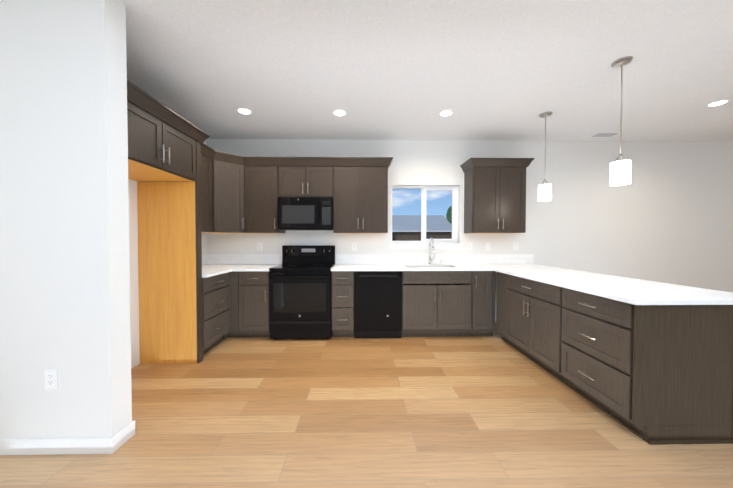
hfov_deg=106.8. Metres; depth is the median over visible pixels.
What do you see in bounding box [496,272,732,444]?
base cabinet
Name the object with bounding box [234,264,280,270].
countertop
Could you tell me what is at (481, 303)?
base cabinet
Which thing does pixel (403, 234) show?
neighbouring house
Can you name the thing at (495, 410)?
floor
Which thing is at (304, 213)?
microwave
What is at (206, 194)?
upper cabinet
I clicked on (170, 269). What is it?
panel
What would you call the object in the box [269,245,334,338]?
electric range
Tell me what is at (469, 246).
electrical outlet
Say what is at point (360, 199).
upper cabinet
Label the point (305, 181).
upper cabinet
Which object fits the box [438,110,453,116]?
recessed light
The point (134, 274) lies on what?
wall
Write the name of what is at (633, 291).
countertop
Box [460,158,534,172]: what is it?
crown molding
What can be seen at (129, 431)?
baseboard
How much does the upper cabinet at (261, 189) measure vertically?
0.932 m
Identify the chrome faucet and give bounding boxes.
[428,237,441,264]
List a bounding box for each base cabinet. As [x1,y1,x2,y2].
[202,272,229,354]
[231,271,269,337]
[401,271,470,336]
[469,271,495,335]
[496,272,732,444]
[506,274,570,386]
[561,288,643,439]
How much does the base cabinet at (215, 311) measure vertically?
0.869 m
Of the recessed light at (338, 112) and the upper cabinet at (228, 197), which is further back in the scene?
the upper cabinet at (228, 197)
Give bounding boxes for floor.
[0,324,732,487]
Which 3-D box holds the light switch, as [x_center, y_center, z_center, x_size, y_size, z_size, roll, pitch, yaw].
[1.819,0.040,4.067,0.070,0.115,0.010,0,1,-1]
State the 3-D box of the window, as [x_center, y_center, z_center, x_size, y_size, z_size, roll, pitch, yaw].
[0.881,-0.403,4.103,1.115,0.947,0.163,0,1,-1]
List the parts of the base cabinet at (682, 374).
kitchen peninsula base cabinet blind filler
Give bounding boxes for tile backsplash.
[202,254,207,264]
[208,254,533,263]
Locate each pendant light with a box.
[538,112,551,200]
[609,56,632,185]
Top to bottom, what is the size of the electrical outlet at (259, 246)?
0.115 m
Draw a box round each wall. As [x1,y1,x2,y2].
[0,0,131,438]
[128,139,207,367]
[207,139,732,323]
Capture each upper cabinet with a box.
[127,100,195,180]
[201,154,211,231]
[202,159,244,232]
[245,166,284,232]
[279,166,332,196]
[333,166,387,232]
[464,167,525,232]
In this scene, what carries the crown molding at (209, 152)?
attached to the upper cabinet at (360, 199)
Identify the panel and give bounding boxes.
[137,140,202,363]
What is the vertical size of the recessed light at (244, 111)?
0.004 m
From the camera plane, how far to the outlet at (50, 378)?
1.60 m
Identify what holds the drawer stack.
on the floor
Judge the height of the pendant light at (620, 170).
1.012 m
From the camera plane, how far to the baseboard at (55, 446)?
1.60 m
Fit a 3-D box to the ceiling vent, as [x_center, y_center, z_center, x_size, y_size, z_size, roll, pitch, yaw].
[3.338,-1.532,3.810,0.340,0.008,0.180,0,1,-1]
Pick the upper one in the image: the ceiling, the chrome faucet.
the ceiling
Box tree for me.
[446,206,451,223]
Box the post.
[223,272,234,339]
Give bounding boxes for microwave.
[277,197,332,229]
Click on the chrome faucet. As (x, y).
(430, 259)
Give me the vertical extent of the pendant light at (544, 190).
1.012 m
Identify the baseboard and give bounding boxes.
[0,434,117,454]
[117,420,134,437]
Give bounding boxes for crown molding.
[127,80,209,143]
[201,143,392,167]
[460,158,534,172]
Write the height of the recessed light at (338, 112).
0.004 m
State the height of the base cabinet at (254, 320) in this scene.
0.869 m
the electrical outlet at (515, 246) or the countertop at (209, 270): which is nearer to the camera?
the countertop at (209, 270)
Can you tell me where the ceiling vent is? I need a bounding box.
[588,132,622,136]
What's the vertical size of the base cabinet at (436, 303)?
0.869 m
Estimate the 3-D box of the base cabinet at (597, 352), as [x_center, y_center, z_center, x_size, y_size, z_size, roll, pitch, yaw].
[1.946,0.801,2.021,0.648,0.869,0.612,0,1,-1]
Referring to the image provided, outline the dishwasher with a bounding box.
[354,271,401,337]
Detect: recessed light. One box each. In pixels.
[236,108,252,114]
[332,109,346,116]
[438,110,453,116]
[705,99,730,106]
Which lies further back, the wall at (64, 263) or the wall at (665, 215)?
the wall at (665, 215)
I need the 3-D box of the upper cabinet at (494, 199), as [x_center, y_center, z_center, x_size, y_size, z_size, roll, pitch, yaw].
[1.827,-0.621,3.875,0.740,0.932,0.368,0,1,-1]
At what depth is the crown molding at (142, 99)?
2.23 m
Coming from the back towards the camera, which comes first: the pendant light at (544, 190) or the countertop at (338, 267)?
the countertop at (338, 267)
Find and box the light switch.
[486,243,490,249]
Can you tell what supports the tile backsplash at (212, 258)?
attached to the wall at (665, 215)
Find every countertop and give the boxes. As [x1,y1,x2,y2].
[202,264,237,277]
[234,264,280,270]
[331,264,557,270]
[494,268,732,304]
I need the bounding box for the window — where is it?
[388,186,462,248]
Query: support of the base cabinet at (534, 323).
on the floor
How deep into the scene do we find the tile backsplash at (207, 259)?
3.93 m
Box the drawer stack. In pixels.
[331,271,353,336]
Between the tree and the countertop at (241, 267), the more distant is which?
the tree
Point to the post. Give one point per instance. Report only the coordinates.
(230, 333)
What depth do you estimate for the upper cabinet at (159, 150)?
2.27 m
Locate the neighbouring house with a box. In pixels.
[392,215,451,240]
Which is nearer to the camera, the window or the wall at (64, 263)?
the wall at (64, 263)
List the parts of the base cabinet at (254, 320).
back corner base cabinet filler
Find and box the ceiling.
[120,0,732,141]
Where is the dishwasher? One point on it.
(377, 304)
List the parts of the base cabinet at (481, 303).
back corner base cabinet filler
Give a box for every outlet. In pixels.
[44,369,57,388]
[257,243,261,250]
[352,243,356,250]
[467,243,471,250]
[513,243,517,249]
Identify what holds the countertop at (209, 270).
on the base cabinet at (215, 311)
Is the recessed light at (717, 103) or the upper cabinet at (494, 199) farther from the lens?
the upper cabinet at (494, 199)
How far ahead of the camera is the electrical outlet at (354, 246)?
4.04 m

